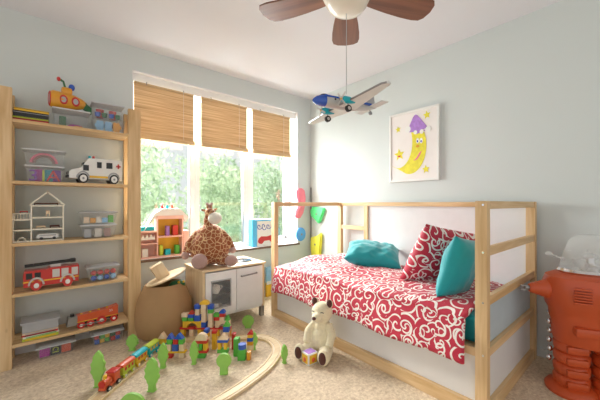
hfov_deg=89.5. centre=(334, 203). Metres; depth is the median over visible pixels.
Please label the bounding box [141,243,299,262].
windowsill
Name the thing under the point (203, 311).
block
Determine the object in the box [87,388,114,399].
track piece
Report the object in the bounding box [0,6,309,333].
wall
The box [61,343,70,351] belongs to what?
carton
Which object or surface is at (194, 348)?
tree
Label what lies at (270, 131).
bamboo blind
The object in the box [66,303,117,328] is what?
engine
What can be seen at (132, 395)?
tree
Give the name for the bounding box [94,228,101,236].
block
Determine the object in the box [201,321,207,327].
block
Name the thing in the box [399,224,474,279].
pillow
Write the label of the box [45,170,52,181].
block
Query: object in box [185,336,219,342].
track piece
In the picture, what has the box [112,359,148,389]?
track piece
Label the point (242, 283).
play kitchen
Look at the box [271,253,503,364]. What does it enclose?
duvet
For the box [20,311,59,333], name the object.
storage box
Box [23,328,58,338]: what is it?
box
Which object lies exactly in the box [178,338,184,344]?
block
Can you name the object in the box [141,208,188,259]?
dollhouse
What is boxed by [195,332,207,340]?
block
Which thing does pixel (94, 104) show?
storage box
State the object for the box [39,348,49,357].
carton
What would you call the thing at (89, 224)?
storage box
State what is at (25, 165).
storage box
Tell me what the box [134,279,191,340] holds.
wicker basket
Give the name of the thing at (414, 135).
framed picture
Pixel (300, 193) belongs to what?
hold
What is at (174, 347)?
block
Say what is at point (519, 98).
wall
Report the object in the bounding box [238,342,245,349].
block
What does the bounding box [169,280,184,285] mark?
frog
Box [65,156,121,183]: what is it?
ambulance
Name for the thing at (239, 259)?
sink
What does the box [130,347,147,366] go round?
wagon
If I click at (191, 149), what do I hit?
window
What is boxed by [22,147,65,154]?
storage box
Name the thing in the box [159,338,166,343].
block
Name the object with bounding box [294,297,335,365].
plush bear
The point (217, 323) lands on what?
block
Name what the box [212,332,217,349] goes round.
block
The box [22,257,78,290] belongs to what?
fire engine
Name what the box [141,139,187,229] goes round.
tree
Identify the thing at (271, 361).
track piece
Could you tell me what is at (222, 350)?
block
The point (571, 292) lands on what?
robot
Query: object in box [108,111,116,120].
paint pot
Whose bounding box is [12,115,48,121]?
game box
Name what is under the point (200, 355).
block
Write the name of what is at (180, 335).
block
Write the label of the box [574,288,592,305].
grille
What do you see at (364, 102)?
airplane
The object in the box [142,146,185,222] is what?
tree
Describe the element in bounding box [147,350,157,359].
track piece
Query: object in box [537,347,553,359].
baseboard
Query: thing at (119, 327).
storage box
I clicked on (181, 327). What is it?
block
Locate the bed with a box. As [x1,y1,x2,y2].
[271,201,536,399]
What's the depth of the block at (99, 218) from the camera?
2.44 m
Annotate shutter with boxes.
[52,268,68,276]
[72,266,77,274]
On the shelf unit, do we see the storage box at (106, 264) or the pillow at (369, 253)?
the storage box at (106, 264)
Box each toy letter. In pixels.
[29,169,36,180]
[46,171,59,181]
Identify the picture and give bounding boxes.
[258,235,270,243]
[389,103,440,182]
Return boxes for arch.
[30,153,57,163]
[32,155,54,163]
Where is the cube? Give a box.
[302,348,317,365]
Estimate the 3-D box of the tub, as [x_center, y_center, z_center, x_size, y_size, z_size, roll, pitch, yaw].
[-2.198,0.896,2.250,0.190,0.060,0.170,0,0,-44]
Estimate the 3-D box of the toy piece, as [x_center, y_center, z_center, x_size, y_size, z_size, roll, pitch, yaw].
[-2.111,-0.632,2.333,0.040,0.080,0.050,0,0,-44]
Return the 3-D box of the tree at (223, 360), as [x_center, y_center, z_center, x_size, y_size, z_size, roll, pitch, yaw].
[-0.744,1.078,2.021,0.098,0.140,0.034,0,0,0]
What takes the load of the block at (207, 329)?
on the block
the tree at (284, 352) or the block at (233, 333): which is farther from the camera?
the block at (233, 333)
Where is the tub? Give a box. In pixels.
[22,319,57,333]
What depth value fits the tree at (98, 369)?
1.88 m
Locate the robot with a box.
[520,253,599,399]
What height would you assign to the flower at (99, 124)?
0.081 m
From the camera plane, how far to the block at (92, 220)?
2.42 m
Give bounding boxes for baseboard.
[15,291,264,354]
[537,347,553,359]
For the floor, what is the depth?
1.98 m
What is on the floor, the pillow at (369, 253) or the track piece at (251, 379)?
the track piece at (251, 379)
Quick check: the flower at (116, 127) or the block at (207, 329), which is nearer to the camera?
the block at (207, 329)
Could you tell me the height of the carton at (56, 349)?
0.064 m
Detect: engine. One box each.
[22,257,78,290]
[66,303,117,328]
[98,367,120,391]
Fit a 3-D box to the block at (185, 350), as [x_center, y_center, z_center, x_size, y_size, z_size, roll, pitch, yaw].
[-1.180,1.103,2.243,0.144,0.014,0.040,0,0,0]
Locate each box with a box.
[12,109,48,119]
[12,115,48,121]
[12,117,48,122]
[13,107,48,114]
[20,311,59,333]
[21,322,58,337]
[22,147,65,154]
[22,325,58,335]
[22,332,57,341]
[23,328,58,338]
[24,164,64,169]
[35,334,75,350]
[52,106,90,117]
[78,211,117,212]
[79,223,116,226]
[85,261,119,268]
[89,101,124,111]
[89,324,123,336]
[249,219,270,246]
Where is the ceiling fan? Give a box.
[259,0,434,45]
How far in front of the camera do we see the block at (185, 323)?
2.55 m
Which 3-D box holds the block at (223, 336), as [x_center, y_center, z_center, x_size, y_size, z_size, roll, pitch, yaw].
[-0.831,0.991,2.243,0.074,0.045,0.040,0,0,0]
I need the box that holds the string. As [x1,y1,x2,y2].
[346,13,346,93]
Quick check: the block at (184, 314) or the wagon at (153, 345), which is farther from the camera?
the block at (184, 314)
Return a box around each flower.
[95,120,104,129]
[103,121,111,130]
[112,123,120,132]
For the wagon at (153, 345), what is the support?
on the track piece at (155, 353)
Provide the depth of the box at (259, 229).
3.74 m
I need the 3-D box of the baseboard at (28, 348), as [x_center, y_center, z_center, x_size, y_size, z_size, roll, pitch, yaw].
[-2.252,1.118,2.431,5.280,0.060,0.012,0,0,-44]
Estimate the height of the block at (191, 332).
0.074 m
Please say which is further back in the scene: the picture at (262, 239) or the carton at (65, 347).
the picture at (262, 239)
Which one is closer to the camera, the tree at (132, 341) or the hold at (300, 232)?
the tree at (132, 341)
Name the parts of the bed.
post, rail, post, rail, panel, rail, panel, rail, post, panel, panel, rail, rail, rail, rail, rail, post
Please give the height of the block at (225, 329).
0.042 m
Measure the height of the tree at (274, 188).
3.818 m
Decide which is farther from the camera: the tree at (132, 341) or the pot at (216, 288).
the pot at (216, 288)
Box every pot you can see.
[96,109,103,118]
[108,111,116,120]
[212,284,222,293]
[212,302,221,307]
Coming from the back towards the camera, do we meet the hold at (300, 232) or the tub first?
the hold at (300, 232)
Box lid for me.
[146,261,184,286]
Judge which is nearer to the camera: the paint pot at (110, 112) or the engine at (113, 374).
the engine at (113, 374)
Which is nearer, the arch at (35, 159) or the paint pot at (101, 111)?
the arch at (35, 159)
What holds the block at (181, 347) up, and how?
on the block at (185, 350)
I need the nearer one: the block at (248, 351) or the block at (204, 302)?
the block at (248, 351)
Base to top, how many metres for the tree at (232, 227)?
3.746 m
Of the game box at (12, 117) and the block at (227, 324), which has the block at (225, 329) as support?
the block at (227, 324)
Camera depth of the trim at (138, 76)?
3.72 m
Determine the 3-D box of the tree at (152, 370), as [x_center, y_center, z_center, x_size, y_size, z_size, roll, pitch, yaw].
[-1.116,1.046,1.839,0.093,0.205,0.034,0,0,6]
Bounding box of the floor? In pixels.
[0,296,566,399]
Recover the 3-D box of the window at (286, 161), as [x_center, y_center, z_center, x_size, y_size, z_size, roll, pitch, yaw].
[-0.883,-0.352,4.029,0.653,1.780,0.060,0,0,-44]
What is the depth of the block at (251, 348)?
2.33 m
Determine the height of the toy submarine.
0.246 m
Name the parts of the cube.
plate, plate, plate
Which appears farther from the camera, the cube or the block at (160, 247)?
the block at (160, 247)
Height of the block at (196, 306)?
0.037 m
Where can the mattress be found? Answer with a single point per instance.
(470, 320)
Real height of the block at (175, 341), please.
0.037 m
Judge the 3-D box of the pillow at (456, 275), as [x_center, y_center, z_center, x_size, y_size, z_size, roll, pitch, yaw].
[0.830,0.423,1.994,0.207,0.449,0.472,0,0,42]
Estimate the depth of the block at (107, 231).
2.50 m
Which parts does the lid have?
handle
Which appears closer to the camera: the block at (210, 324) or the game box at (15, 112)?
the game box at (15, 112)
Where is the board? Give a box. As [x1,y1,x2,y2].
[265,265,279,296]
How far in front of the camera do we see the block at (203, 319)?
2.55 m
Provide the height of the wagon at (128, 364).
0.094 m
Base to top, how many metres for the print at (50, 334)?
0.009 m
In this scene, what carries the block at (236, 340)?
on the floor
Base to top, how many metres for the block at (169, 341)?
0.037 m
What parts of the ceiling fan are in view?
blade, blade, lamp shade, blade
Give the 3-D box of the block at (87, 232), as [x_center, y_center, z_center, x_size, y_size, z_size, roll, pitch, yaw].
[-1.988,0.240,2.421,0.045,0.070,0.035,0,0,-44]
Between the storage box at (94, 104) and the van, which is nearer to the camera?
the van
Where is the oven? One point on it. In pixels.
(230, 275)
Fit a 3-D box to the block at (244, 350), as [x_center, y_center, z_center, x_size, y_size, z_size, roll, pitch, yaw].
[-0.680,1.083,2.213,0.049,0.029,0.050,0,0,0]
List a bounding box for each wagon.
[115,356,135,377]
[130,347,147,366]
[143,338,159,356]
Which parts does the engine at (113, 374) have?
plate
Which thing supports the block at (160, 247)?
attached to the dollhouse at (167, 237)
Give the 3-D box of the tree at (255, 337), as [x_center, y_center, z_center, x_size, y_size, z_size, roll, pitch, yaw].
[-0.635,1.078,2.361,0.060,0.140,0.034,0,0,-11]
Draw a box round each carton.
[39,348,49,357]
[51,345,60,354]
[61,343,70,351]
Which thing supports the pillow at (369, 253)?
on the duvet
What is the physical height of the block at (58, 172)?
0.090 m
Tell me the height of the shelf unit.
1.950 m
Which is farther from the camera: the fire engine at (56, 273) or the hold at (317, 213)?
the hold at (317, 213)
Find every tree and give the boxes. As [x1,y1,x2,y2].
[90,350,105,387]
[121,392,144,399]
[126,334,138,350]
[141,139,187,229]
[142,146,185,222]
[144,357,159,392]
[157,342,168,368]
[177,148,270,242]
[185,154,268,229]
[189,340,198,364]
[216,353,231,374]
[242,315,253,327]
[253,155,282,235]
[253,331,257,349]
[281,344,287,363]
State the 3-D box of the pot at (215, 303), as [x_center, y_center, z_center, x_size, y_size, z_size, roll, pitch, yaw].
[-1.126,0.977,2.805,0.115,0.099,0.115,0,0,1]
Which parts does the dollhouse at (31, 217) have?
railing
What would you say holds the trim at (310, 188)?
attached to the wall at (519, 98)
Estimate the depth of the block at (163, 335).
2.36 m
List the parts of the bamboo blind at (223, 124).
head rail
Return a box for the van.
[37,233,58,239]
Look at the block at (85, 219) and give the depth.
2.39 m
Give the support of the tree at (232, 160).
on the lawn
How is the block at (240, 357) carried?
on the floor
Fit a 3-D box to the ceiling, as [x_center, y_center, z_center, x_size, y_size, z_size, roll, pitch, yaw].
[-0.229,-1.512,0.445,5.480,0.100,6.160,0,0,-44]
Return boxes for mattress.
[465,309,474,341]
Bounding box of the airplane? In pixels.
[309,81,390,123]
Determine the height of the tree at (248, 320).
0.115 m
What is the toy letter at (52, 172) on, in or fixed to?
in the storage box at (25, 165)
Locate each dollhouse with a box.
[12,191,64,242]
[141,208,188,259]
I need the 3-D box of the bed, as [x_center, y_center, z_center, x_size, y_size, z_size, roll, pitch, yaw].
[0.427,0.568,2.655,0.987,1.160,2.090,0,0,-44]
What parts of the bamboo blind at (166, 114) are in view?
head rail, cord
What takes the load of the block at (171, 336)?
on the block at (169, 341)
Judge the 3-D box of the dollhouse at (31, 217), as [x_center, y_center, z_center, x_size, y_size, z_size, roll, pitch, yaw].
[-2.208,0.093,2.254,0.280,0.375,0.140,0,0,-44]
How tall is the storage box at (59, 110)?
0.139 m
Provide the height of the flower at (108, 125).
0.081 m
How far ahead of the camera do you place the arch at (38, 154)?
2.23 m
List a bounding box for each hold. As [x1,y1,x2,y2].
[294,188,305,217]
[296,228,305,240]
[310,207,324,222]
[311,233,322,254]
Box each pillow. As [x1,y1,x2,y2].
[343,239,400,268]
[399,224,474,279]
[436,236,474,296]
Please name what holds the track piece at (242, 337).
on the floor
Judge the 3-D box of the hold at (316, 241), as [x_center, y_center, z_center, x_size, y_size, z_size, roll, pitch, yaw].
[-0.248,0.576,4.114,0.053,0.355,0.230,0,0,-44]
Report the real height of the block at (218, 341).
0.019 m
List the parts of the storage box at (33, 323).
lid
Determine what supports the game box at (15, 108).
on the game box at (15, 112)
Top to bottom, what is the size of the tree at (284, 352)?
0.135 m
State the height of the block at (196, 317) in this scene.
0.049 m
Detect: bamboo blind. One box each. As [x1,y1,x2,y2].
[134,81,194,145]
[200,97,247,152]
[251,109,290,157]
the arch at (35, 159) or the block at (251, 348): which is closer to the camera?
the arch at (35, 159)
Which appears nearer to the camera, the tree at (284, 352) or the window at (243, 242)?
the tree at (284, 352)
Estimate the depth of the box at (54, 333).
2.19 m
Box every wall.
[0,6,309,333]
[310,0,599,349]
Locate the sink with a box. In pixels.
[237,258,251,261]
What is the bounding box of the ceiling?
[0,0,561,99]
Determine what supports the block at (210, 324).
on the block at (196, 328)
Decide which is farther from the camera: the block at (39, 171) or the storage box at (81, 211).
the storage box at (81, 211)
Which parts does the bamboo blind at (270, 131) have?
head rail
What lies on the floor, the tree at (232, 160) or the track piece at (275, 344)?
the track piece at (275, 344)
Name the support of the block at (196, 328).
on the block
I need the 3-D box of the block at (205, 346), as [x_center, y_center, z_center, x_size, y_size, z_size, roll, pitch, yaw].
[-0.962,1.065,2.243,0.025,0.049,0.040,0,0,0]
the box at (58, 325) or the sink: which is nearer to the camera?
the box at (58, 325)
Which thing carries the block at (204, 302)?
on the block
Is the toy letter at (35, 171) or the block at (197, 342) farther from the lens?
the block at (197, 342)
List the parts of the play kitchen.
panel, panel, panel, cupboard door, panel, leg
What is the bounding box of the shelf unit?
[0,85,140,371]
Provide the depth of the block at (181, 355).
2.22 m
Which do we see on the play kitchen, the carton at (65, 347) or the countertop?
the countertop
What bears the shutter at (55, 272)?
hanging from the fire engine at (56, 273)
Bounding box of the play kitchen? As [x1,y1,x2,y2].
[184,256,265,331]
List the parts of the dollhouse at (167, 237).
white trim, door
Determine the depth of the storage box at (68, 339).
2.28 m
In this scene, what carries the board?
on the floor
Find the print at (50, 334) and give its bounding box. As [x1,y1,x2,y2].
[25,333,55,340]
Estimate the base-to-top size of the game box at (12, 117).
0.017 m
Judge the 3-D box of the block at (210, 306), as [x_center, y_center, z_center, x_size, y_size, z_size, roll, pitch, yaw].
[-1.058,0.883,2.573,0.045,0.039,0.040,0,0,0]
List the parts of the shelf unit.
post, post, post, post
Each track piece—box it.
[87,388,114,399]
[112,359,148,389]
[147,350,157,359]
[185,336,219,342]
[210,372,261,399]
[230,334,261,341]
[253,350,280,377]
[258,334,281,350]
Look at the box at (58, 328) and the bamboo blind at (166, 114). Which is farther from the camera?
the bamboo blind at (166, 114)
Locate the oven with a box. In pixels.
[205,269,235,317]
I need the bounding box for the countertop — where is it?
[184,256,265,272]
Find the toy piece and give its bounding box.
[59,116,65,124]
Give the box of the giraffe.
[181,202,237,268]
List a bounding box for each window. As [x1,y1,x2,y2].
[133,82,194,236]
[195,97,246,246]
[247,109,289,245]
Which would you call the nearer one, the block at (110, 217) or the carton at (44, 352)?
the carton at (44, 352)
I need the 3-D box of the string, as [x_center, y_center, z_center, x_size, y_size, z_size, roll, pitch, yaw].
[0.063,-0.797,1.604,0.003,0.431,0.004,0,0,-44]
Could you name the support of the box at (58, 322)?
on the box at (58, 328)
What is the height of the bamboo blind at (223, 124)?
0.568 m
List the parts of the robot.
arm, leg, leg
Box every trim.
[132,70,297,242]
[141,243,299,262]
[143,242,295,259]
[310,188,311,240]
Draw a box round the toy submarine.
[48,77,91,114]
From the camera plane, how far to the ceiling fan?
1.71 m
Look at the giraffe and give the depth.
2.81 m
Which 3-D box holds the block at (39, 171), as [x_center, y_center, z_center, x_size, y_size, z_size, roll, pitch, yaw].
[-2.212,-0.208,2.251,0.050,0.090,0.040,0,0,-44]
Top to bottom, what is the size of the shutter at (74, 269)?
0.060 m
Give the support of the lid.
on the wicker basket
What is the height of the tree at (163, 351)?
0.175 m
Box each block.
[34,169,43,181]
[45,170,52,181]
[53,170,60,181]
[83,217,88,222]
[84,229,91,237]
[90,218,95,222]
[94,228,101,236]
[96,216,101,222]
[104,228,110,236]
[108,215,112,221]
[158,245,162,255]
[158,332,167,338]
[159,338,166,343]
[167,333,174,338]
[167,339,172,344]
[168,349,186,352]
[172,344,178,350]
[173,339,178,344]
[174,332,184,338]
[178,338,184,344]
[179,326,195,329]
[179,342,185,350]
[179,353,185,357]
[181,312,188,316]
[183,321,200,327]
[189,329,194,336]
[194,303,200,308]
[194,314,200,320]
[195,326,214,329]
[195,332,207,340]
[196,339,208,343]
[197,353,206,357]
[199,299,209,304]
[201,309,206,316]
[201,316,206,321]
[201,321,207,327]
[203,343,207,350]
[204,327,209,332]
[207,303,214,309]
[208,321,213,327]
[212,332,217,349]
[215,319,230,327]
[217,339,228,342]
[217,347,228,352]
[218,332,228,339]
[223,320,230,326]
[223,326,229,331]
[232,332,235,349]
[233,336,239,356]
[237,351,246,360]
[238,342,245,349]
[238,349,245,353]
[247,344,253,350]
[247,350,250,359]
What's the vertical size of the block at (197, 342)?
0.022 m

